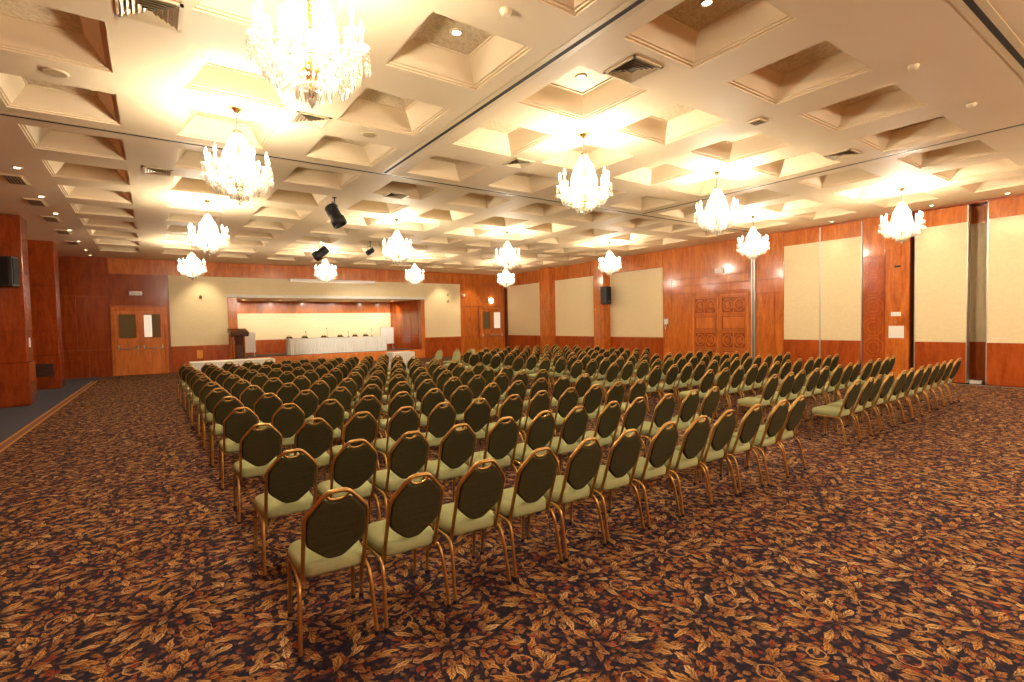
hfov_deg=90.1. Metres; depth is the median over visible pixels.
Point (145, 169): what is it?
ceiling vent
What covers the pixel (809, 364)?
banquet chair
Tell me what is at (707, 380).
banquet chair
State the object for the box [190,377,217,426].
banquet chair
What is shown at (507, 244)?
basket
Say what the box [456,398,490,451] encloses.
banquet chair
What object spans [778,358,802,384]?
banquet chair
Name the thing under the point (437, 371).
banquet chair
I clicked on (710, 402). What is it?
banquet chair
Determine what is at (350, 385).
banquet chair
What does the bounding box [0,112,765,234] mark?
trim
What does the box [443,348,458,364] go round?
banquet chair
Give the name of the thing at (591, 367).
banquet chair
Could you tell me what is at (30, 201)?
ceiling vent
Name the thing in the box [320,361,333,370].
banquet chair
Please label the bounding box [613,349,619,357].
banquet chair
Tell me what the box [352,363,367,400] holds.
banquet chair
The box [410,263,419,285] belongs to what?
basket
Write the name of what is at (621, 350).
banquet chair
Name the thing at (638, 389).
banquet chair
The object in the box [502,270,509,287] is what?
basket
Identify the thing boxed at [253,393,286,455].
banquet chair
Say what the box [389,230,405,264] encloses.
basket
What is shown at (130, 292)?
exit sign
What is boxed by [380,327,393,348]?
whiteboard
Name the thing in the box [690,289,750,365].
door
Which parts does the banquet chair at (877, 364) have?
frame, backrest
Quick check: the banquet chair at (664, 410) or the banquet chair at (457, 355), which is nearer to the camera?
the banquet chair at (664, 410)
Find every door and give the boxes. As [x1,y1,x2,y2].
[110,307,168,375]
[479,307,504,350]
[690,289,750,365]
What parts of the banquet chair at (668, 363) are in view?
backrest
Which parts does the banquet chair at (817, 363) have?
backrest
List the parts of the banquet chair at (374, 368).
backrest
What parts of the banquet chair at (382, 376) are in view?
frame, backrest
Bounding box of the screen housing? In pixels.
[289,278,375,283]
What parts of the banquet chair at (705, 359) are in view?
backrest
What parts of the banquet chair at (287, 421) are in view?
backrest, frame, seat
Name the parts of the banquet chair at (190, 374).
frame, backrest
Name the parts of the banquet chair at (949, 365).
frame, backrest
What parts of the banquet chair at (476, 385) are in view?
frame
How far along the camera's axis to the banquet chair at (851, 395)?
6.83 m
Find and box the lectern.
[227,329,248,358]
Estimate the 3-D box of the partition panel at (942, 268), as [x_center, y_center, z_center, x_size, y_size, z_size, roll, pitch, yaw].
[10.677,-1.129,12.707,0.231,4.260,1.050,-3,3,-35]
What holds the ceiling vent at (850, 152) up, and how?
in the ceiling at (825, 77)
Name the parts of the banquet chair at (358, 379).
backrest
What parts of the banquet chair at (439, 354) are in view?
backrest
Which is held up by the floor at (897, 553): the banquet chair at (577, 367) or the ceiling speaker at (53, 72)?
the banquet chair at (577, 367)
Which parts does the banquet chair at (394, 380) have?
seat, backrest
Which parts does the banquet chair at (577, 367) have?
seat, frame, backrest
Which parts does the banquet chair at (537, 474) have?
leg, leg, seat, leg, frame, backrest, leg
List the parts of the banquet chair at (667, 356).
backrest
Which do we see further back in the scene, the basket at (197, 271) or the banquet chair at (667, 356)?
the basket at (197, 271)
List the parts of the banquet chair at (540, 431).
seat, frame, backrest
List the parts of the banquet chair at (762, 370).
seat, frame, backrest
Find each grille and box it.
[0,257,8,284]
[36,364,53,376]
[44,69,66,77]
[363,133,375,136]
[607,287,610,303]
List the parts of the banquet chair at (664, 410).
seat, frame, backrest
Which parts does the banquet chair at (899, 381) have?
seat, leg, frame, backrest, leg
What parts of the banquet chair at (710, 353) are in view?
backrest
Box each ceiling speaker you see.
[40,67,69,78]
[361,131,377,137]
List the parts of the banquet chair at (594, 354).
backrest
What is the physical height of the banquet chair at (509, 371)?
0.863 m
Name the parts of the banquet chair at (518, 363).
backrest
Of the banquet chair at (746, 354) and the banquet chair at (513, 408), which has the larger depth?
the banquet chair at (746, 354)
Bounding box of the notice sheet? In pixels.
[888,326,903,337]
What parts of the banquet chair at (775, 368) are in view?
frame, backrest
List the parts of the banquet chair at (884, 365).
frame, backrest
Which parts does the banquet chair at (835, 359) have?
backrest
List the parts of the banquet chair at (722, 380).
frame, backrest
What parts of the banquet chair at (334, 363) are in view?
backrest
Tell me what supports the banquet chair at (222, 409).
on the floor at (897, 553)
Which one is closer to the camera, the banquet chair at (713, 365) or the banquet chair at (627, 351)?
the banquet chair at (713, 365)
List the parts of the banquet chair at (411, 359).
backrest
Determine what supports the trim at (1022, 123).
attached to the ceiling at (825, 77)
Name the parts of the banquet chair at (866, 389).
leg, seat, leg, frame, backrest, leg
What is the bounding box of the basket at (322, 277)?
[320,258,331,283]
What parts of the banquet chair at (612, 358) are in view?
backrest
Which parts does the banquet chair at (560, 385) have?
seat, backrest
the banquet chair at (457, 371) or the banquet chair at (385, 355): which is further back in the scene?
the banquet chair at (385, 355)
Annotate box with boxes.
[969,380,982,383]
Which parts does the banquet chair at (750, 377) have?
seat, frame, backrest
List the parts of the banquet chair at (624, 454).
leg, leg, leg, seat, frame, backrest, leg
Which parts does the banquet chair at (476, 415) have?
seat, frame, backrest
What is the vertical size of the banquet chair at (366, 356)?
0.863 m
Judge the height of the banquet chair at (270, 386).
0.863 m
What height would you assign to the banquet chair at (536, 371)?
0.863 m
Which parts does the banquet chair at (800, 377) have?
seat, frame, backrest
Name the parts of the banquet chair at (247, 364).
backrest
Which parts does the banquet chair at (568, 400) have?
seat, frame, backrest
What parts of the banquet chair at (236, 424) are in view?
leg, leg, seat, backrest, frame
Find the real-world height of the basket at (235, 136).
0.911 m
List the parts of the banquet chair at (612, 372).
seat, frame, backrest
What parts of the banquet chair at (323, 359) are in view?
backrest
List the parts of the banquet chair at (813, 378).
seat, frame, backrest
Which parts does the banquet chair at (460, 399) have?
seat, backrest, frame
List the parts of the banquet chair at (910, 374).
seat, frame, backrest, leg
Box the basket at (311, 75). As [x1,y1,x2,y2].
[278,0,341,108]
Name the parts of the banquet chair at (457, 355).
backrest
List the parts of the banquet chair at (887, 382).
seat, leg, frame, backrest, leg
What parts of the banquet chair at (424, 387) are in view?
seat, backrest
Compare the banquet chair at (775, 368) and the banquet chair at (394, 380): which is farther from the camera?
the banquet chair at (775, 368)
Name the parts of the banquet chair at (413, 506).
leg, leg, seat, frame, leg, backrest, leg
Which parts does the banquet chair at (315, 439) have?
seat, frame, backrest, leg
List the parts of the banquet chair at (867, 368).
frame, backrest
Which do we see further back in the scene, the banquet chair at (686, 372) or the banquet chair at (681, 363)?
the banquet chair at (681, 363)
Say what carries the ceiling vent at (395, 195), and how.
in the ceiling at (825, 77)
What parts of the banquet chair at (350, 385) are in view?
backrest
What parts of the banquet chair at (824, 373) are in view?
seat, frame, backrest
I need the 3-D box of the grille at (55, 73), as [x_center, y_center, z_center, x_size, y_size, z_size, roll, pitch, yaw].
[-4.697,-2.752,5.255,0.180,0.001,0.180,-3,3,-35]
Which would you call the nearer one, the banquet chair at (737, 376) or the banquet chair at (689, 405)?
the banquet chair at (689, 405)
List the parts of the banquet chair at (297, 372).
backrest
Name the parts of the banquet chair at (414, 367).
backrest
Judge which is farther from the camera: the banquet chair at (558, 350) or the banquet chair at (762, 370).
the banquet chair at (558, 350)
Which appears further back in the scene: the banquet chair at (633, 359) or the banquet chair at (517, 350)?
the banquet chair at (517, 350)
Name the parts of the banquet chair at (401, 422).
seat, leg, frame, backrest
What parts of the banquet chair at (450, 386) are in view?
frame, backrest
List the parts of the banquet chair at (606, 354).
backrest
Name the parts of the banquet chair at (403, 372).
frame, backrest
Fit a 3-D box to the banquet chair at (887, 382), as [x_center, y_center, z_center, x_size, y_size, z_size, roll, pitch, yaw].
[5.488,0.886,7.793,0.423,0.863,0.540,-3,3,-36]
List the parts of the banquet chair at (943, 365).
frame, backrest, leg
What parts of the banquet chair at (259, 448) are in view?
leg, leg, seat, frame, backrest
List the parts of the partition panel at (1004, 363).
panel, panel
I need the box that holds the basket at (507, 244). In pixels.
[501,242,513,270]
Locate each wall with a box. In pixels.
[58,256,505,378]
[237,301,390,354]
[390,300,419,348]
[504,194,1023,388]
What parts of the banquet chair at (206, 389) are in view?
leg, seat, backrest, frame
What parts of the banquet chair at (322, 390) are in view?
frame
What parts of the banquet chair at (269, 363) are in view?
backrest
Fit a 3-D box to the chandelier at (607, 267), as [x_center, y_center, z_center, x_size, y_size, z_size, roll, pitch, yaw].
[3.314,-2.757,17.316,0.770,1.175,0.803,0,2,20]
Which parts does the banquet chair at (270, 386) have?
frame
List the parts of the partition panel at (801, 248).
panel, panel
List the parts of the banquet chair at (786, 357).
backrest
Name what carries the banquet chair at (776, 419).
on the floor at (897, 553)
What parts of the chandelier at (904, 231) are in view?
stem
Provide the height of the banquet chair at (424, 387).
0.863 m
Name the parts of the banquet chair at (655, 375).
seat, frame, backrest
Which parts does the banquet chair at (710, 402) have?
seat, backrest, frame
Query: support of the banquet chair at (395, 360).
on the floor at (897, 553)
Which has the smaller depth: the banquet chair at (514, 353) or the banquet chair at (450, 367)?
the banquet chair at (450, 367)
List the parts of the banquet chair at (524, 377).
frame, backrest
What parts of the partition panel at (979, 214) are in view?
panel, panel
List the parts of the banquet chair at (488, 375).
frame, backrest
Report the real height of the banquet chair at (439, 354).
0.863 m
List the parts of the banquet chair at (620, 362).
backrest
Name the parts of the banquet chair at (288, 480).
leg, leg, seat, frame, backrest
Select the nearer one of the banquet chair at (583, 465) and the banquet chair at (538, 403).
the banquet chair at (583, 465)
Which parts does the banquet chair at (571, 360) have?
backrest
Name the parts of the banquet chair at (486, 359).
backrest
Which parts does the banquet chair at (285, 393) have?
frame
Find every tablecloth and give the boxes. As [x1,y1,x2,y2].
[189,358,274,370]
[286,336,386,354]
[385,351,414,370]
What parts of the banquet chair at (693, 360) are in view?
backrest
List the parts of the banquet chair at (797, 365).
backrest, frame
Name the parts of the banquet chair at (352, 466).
seat, frame, backrest, leg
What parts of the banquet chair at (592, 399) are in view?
seat, frame, backrest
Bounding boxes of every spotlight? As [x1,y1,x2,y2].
[312,241,328,261]
[325,197,346,228]
[365,242,374,255]
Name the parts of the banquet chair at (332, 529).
leg, leg, seat, frame, backrest, leg, leg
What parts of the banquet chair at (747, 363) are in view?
backrest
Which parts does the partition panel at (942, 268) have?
panel, panel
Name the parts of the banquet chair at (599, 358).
backrest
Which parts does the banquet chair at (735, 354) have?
backrest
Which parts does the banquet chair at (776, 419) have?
leg, leg, seat, leg, frame, backrest, leg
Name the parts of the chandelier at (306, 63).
lamp arm, lamp arm, lamp arm, lamp arm, candle bulb, stem, lamp arm, candle bulb, lamp arm, lamp arm, lamp arm, candle bulb, candle bulb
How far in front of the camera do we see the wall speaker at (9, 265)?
11.27 m
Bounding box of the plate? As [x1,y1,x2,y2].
[891,312,900,315]
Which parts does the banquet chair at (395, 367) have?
backrest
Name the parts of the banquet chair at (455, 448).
seat, leg, frame, backrest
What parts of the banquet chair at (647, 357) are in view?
backrest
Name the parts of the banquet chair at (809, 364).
backrest, frame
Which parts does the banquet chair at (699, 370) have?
seat, frame, backrest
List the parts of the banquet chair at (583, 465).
leg, leg, leg, seat, frame, backrest, leg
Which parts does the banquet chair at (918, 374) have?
leg, frame, backrest, leg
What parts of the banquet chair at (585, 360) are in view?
backrest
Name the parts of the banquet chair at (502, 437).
seat, frame, backrest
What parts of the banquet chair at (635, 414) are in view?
seat, frame, backrest, leg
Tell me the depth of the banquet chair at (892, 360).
10.69 m
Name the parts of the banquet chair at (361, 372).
frame, backrest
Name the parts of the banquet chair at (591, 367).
frame, backrest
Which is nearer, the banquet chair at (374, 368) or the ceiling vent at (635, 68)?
the ceiling vent at (635, 68)
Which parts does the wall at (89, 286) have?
wood panel, wood panel, wood panel, wood panel, wood panel, wood panel, wood panel, fabric panel, wainscot panel, chair rail, opening casing, wood panel, fabric panel, wood panel, stage panel, wood panel, opening casing, fabric panel, wainscot panel, chair rail, wood panel, wood panel, wood panel, wood panel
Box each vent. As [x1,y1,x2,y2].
[0,173,29,184]
[12,258,19,284]
[23,198,48,206]
[40,216,61,221]
[53,229,71,234]
[65,241,80,244]
[115,0,183,32]
[142,166,172,176]
[289,111,330,129]
[383,192,409,198]
[502,158,535,168]
[603,55,662,83]
[747,118,767,125]
[822,148,861,160]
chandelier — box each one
[177,243,206,280]
[186,200,230,256]
[201,107,273,205]
[245,0,370,108]
[314,258,336,283]
[381,219,412,264]
[405,256,424,285]
[494,231,520,270]
[497,270,514,287]
[556,133,612,217]
[598,242,621,275]
[694,171,740,236]
[736,216,769,260]
[878,188,925,244]
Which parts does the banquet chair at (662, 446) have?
leg, leg, leg, seat, frame, backrest, leg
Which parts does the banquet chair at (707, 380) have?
seat, backrest, frame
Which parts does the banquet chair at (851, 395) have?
leg, leg, seat, leg, frame, backrest, leg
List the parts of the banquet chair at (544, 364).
seat, backrest, frame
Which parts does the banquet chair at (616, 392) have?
seat, frame, backrest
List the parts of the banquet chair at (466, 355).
backrest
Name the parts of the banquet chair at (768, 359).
backrest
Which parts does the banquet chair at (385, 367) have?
backrest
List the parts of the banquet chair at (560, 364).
seat, frame, backrest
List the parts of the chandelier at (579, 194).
lamp arm, lamp arm, lamp arm, stem, lamp arm, lamp arm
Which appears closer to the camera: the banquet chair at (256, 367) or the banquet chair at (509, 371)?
the banquet chair at (509, 371)
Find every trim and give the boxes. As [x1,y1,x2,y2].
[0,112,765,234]
[0,381,96,452]
[251,349,420,357]
[381,0,653,173]
[640,122,1023,213]
[949,0,1023,79]
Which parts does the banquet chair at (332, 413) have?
backrest, seat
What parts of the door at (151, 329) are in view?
lit pane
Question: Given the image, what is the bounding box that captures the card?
[197,350,202,358]
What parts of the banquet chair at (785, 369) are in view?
frame, backrest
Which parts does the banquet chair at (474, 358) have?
backrest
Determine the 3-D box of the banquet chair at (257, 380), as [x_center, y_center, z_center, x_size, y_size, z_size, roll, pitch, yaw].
[-4.769,1.015,9.631,0.423,0.863,0.540,-2,2,-34]
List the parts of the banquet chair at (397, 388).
seat, frame, backrest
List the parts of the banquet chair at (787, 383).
seat, frame, backrest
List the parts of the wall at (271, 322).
wood panel, wood panel, fabric panel, wainscot panel, wood panel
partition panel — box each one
[784,228,819,370]
[820,221,862,375]
[914,204,970,382]
[969,205,987,381]
[985,196,1023,386]
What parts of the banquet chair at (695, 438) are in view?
leg, leg, seat, leg, frame, backrest, leg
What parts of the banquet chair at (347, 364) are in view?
backrest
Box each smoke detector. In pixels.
[500,6,511,17]
[907,63,919,71]
[966,102,976,108]
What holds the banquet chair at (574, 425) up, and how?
on the floor at (897, 553)
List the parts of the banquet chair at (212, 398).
leg, seat, frame, backrest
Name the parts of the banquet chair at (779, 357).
backrest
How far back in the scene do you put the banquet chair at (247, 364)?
13.09 m
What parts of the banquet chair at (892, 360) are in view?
backrest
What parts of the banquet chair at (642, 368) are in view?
seat, frame, backrest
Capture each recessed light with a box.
[449,28,463,36]
[575,73,586,79]
[699,0,714,7]
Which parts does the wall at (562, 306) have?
wood panel, fabric panel, chair rail, wainscot panel, pilaster panel, pilaster panel, pilaster panel, wood panel, fabric panel, wainscot panel, chair rail, pilaster panel, pilaster panel, pilaster panel, fabric panel, chair rail, wainscot panel, wood panel, wood panel, wood panel, wood panel, wood panel, wood panel, wood panel, track post, wood panel, wood panel, wood panel, wood panel, wood panel, carved moulding, wood panel, wood panel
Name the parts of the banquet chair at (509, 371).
backrest, frame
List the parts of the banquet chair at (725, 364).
backrest, frame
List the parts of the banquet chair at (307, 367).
backrest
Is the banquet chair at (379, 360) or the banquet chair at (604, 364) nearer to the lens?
the banquet chair at (604, 364)
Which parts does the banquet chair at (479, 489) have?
leg, leg, seat, leg, frame, backrest, leg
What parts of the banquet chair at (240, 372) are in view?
backrest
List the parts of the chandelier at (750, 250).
stem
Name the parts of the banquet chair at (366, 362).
backrest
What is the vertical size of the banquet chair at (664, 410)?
0.863 m
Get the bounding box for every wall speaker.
[0,256,19,286]
[600,286,610,303]
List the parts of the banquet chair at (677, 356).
backrest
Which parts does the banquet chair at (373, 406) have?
frame, backrest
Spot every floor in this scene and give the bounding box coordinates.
[0,356,1023,681]
[0,377,101,442]
[246,348,414,357]
[952,382,985,384]
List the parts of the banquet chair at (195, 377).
leg, backrest, frame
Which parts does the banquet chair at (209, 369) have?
backrest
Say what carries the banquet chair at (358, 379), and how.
on the floor at (897, 553)
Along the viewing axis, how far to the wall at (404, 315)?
26.91 m
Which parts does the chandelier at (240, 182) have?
lamp arm, lamp arm, lamp arm, stem, lamp arm, lamp arm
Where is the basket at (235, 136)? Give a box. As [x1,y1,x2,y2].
[221,130,256,205]
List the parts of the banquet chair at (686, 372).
seat, frame, backrest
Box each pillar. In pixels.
[0,214,36,407]
[0,240,65,389]
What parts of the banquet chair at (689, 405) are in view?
seat, frame, backrest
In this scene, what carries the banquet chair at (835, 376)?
on the floor at (897, 553)
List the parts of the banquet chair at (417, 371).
backrest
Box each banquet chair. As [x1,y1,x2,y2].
[177,364,191,399]
[180,366,197,404]
[184,369,202,410]
[187,373,208,418]
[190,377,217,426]
[197,382,223,437]
[201,362,214,373]
[202,388,231,449]
[204,365,220,376]
[209,368,226,381]
[209,396,243,467]
[215,371,233,386]
[219,407,264,490]
[222,361,235,372]
[222,375,243,392]
[228,364,242,374]
[230,379,253,399]
[233,366,249,378]
[233,423,281,524]
[239,385,265,410]
[241,360,253,368]
[242,369,260,382]
[248,362,261,371]
[250,373,269,388]
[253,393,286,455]
[254,448,317,578]
[258,365,271,375]
[262,359,273,366]
[262,377,283,396]
[267,368,282,380]
[270,361,281,370]
[271,403,304,445]
[276,382,299,407]
[278,371,295,385]
[280,364,293,373]
[281,358,291,365]
[284,389,318,448]
[287,417,332,513]
[287,487,379,661]
[290,360,301,368]
[290,367,305,377]
[290,375,313,415]
[299,358,309,364]
[299,363,313,372]
[301,370,318,384]
[307,380,329,406]
[309,359,320,369]
[314,365,328,378]
[314,399,345,445]
[316,357,326,364]
[316,439,380,520]
[317,373,336,392]
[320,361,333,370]
[326,358,338,367]
[326,368,342,384]
[327,386,351,449]
[329,411,381,493]
[333,356,343,363]
[333,364,347,378]
[337,378,356,410]
[339,360,351,377]
[342,395,384,462]
[344,357,355,368]
[345,372,362,398]
[348,367,364,408]
[348,384,385,437]
[349,355,358,364]
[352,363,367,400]
[354,376,384,418]
[359,359,370,379]
[359,472,451,632]
[362,356,372,374]
[365,354,373,370]
[367,362,387,380]
[368,430,433,530]
[369,365,385,394]
[370,370,387,404]
[372,406,419,491]
[375,358,387,365]
[377,391,413,461]
[378,381,411,436]
[379,353,388,364]
[382,368,406,403]
[382,374,406,404]
[385,360,405,387]
[386,364,404,386]
[387,357,402,376]
[388,355,402,371]
[406,356,418,374]
[407,359,422,378]
[407,363,422,384]
[409,367,427,391]
[411,372,431,399]
[412,402,460,477]
[413,379,436,410]
[418,388,444,430]
[419,423,475,501]
[425,349,442,368]
[425,459,511,603]
[427,358,439,370]
[427,361,441,376]
[432,366,447,383]
[436,370,453,391]
[442,377,462,406]
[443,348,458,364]
[443,350,460,367]
[447,360,459,372]
[450,385,475,445]
[451,364,465,379]
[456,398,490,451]
[459,368,474,388]
[460,348,475,362]
[460,350,471,370]
[461,416,518,478]
[464,353,479,370]
[464,382,500,426]
[467,375,485,402]
[472,363,484,377]
[478,350,484,364]
[479,367,496,404]
[479,373,508,422]
[479,394,523,450]
[480,447,563,580]
[482,352,492,367]
[487,354,500,371]
[489,351,504,374]
[490,349,498,373]
[490,365,513,403]
[490,380,525,422]
[495,353,514,376]
[499,350,516,371]
[500,348,508,362]
[501,410,555,468]
[502,371,528,399]
[511,352,526,369]
[512,348,519,355]
[512,356,523,375]
[516,390,550,437]
[519,355,536,374]
[521,350,528,364]
[523,352,539,381]
[523,378,548,416]
[526,369,549,410]
[526,437,606,561]
[527,358,551,392]
[530,354,552,385]
[536,351,551,367]
[544,406,588,474]
[545,387,578,455]
[549,353,562,384]
[549,357,566,383]
[549,375,570,412]
[550,350,563,377]
[551,348,560,362]
[555,349,573,371]
[556,355,577,380]
[561,384,605,445]
[562,360,583,396]
[563,352,575,370]
[568,401,621,458]
[569,429,645,543]
[572,359,597,389]
[573,346,580,354]
[574,373,593,424]
[578,351,587,361]
[581,355,591,385]
[587,348,594,355]
[590,350,599,379]
[592,357,610,387]
[592,362,618,401]
[594,354,604,387]
[594,381,624,423]
[595,353,616,380]
[598,347,605,355]
[599,350,609,379]
[600,356,625,391]
[606,361,633,395]
[608,421,681,529]
[610,397,646,457]
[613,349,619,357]
[615,352,627,378]
[617,346,623,354]
[618,351,639,378]
[619,355,635,388]
[619,379,646,420]
[621,348,629,370]
[627,360,649,398]
[633,354,649,374]
[635,350,648,374]
[636,359,661,398]
[636,393,675,456]
[642,415,712,516]
[645,366,661,412]
[646,357,674,394]
[647,353,659,374]
[647,364,679,407]
[650,389,699,445]
[660,356,686,392]
[661,353,671,382]
[662,352,681,366]
[662,362,692,405]
[671,355,697,390]
[671,409,737,504]
[674,386,720,424]
[675,361,705,400]
[678,369,715,418]
[683,354,709,388]
[685,351,692,363]
[689,360,717,387]
[690,349,712,378]
[694,350,702,364]
[694,353,719,386]
[697,367,730,418]
[699,404,763,494]
[711,366,744,412]
[712,357,739,396]
[713,358,730,399]
[716,352,729,383]
[719,351,738,381]
[723,364,757,411]
[726,399,788,485]
[733,362,767,406]
[735,374,778,427]
[739,350,749,368]
[742,355,761,391]
[742,356,752,395]
[747,361,780,396]
[747,395,806,474]
[754,372,794,420]
[759,360,790,400]
[762,354,772,374]
[766,370,806,420]
[768,353,782,372]
[770,352,790,371]
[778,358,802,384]
[781,368,819,420]
[791,366,829,416]
[802,357,813,395]
[805,364,842,410]
[807,356,821,394]
[809,380,860,446]
[816,362,852,404]
[820,355,831,394]
[824,377,873,440]
[825,361,860,403]
[828,354,838,378]
[834,374,882,435]
[837,360,872,400]
[847,358,880,388]
[847,372,893,430]
[858,357,889,380]
[860,370,906,426]
[862,356,895,385]
[870,368,914,422]
[880,366,923,418]
[890,364,931,412]
[899,362,939,410]
[907,361,946,408]
[914,359,953,405]
[922,358,960,403]
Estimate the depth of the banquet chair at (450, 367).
11.74 m
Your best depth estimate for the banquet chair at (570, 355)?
13.99 m
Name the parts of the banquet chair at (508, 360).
backrest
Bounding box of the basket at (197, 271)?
[185,251,199,280]
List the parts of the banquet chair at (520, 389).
frame, backrest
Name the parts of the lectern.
post, post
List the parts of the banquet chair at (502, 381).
frame, backrest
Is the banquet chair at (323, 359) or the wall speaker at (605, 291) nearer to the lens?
the banquet chair at (323, 359)
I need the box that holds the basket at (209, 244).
[198,213,219,256]
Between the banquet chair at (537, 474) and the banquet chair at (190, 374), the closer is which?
the banquet chair at (537, 474)
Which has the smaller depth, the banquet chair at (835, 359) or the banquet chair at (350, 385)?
the banquet chair at (350, 385)
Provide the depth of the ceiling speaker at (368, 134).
7.10 m
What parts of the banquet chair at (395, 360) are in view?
backrest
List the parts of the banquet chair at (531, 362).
seat, frame, backrest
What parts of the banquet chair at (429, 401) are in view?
seat, backrest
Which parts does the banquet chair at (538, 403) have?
seat, frame, backrest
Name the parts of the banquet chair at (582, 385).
backrest, frame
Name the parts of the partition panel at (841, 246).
panel, panel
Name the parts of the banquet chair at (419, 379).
backrest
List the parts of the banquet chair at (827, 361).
backrest, frame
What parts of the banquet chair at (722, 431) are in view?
leg, seat, leg, frame, backrest, leg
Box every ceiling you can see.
[0,0,1023,275]
[237,298,409,301]
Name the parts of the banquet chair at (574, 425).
leg, seat, frame, backrest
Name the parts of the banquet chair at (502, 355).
backrest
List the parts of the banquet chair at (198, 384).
leg, seat, backrest, frame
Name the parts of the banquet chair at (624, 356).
backrest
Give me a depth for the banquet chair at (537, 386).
7.72 m
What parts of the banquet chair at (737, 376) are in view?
seat, frame, backrest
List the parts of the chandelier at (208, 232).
stem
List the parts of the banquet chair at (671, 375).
seat, frame, backrest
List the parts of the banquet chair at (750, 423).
leg, leg, seat, leg, frame, backrest, leg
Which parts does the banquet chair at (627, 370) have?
seat, frame, backrest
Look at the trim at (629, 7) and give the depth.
5.42 m
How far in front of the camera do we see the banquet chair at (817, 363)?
10.98 m
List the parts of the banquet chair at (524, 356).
backrest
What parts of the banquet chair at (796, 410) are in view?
leg, seat, leg, frame, backrest, leg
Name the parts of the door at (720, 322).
frame, carved panel, carved panel, carved panel, carved panel, carved panel, carved panel, carved panel, carved panel, frame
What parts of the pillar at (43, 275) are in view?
panel, panel, panel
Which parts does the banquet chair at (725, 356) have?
frame, backrest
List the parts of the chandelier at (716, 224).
stem, lamp arm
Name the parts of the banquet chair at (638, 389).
seat, frame, backrest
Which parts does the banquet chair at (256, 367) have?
backrest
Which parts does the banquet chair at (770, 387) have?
leg, seat, frame, backrest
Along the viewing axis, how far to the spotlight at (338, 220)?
10.49 m
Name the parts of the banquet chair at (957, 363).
frame, backrest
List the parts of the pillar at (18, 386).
panel, panel, panel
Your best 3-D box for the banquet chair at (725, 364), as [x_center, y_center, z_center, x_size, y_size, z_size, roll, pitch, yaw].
[4.391,0.794,10.959,0.423,0.863,0.540,-3,3,-36]
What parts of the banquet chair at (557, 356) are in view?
backrest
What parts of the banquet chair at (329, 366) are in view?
backrest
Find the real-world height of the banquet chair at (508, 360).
0.863 m
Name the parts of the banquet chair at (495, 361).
backrest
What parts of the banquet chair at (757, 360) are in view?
backrest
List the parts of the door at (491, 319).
lit pane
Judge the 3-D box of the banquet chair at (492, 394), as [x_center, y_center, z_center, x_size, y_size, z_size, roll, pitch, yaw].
[-0.416,1.012,7.408,0.423,0.863,0.540,-3,3,-37]
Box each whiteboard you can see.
[245,332,255,355]
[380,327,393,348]
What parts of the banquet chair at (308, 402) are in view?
backrest, frame, seat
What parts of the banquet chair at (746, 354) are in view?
backrest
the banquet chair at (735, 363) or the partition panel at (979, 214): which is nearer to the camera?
the banquet chair at (735, 363)
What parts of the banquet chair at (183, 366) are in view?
frame, backrest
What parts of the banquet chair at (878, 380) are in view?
seat, leg, frame, backrest, leg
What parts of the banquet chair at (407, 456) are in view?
leg, leg, seat, frame, backrest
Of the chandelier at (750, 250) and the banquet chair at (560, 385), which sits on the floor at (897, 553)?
the banquet chair at (560, 385)
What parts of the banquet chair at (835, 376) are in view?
seat, frame, backrest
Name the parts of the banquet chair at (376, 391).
backrest, frame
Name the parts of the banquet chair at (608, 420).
seat, frame, backrest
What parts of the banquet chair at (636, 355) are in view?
backrest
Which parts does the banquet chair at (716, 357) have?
backrest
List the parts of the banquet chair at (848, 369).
seat, frame, backrest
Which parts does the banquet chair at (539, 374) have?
frame, backrest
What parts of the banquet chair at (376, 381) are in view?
backrest, frame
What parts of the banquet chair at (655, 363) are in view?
frame, backrest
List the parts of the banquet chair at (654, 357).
backrest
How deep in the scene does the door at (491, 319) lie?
28.12 m
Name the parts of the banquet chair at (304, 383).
frame, backrest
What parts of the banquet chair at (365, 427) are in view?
seat, frame, backrest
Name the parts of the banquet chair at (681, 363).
backrest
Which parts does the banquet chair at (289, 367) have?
backrest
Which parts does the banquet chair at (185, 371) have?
backrest, frame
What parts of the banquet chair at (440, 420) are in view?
seat, frame, backrest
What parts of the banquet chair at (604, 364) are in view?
seat, frame, backrest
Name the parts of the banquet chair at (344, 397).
frame, backrest, seat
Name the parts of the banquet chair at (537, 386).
seat, frame, backrest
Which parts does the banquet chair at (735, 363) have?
backrest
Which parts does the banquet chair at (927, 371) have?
frame, backrest, leg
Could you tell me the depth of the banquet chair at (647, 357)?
12.54 m
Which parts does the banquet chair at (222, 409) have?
leg, seat, frame, backrest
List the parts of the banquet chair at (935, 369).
frame, backrest, leg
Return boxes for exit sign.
[129,291,141,294]
[715,268,723,273]
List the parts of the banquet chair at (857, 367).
frame, backrest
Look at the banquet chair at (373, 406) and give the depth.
6.18 m
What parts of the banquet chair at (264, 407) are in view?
seat, backrest, frame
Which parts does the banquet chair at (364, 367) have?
backrest, frame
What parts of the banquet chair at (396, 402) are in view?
seat, frame, backrest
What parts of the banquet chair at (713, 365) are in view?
backrest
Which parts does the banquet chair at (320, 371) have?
backrest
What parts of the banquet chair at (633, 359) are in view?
backrest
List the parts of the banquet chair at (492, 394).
frame, backrest, seat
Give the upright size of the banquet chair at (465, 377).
0.863 m
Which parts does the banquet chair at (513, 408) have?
seat, frame, backrest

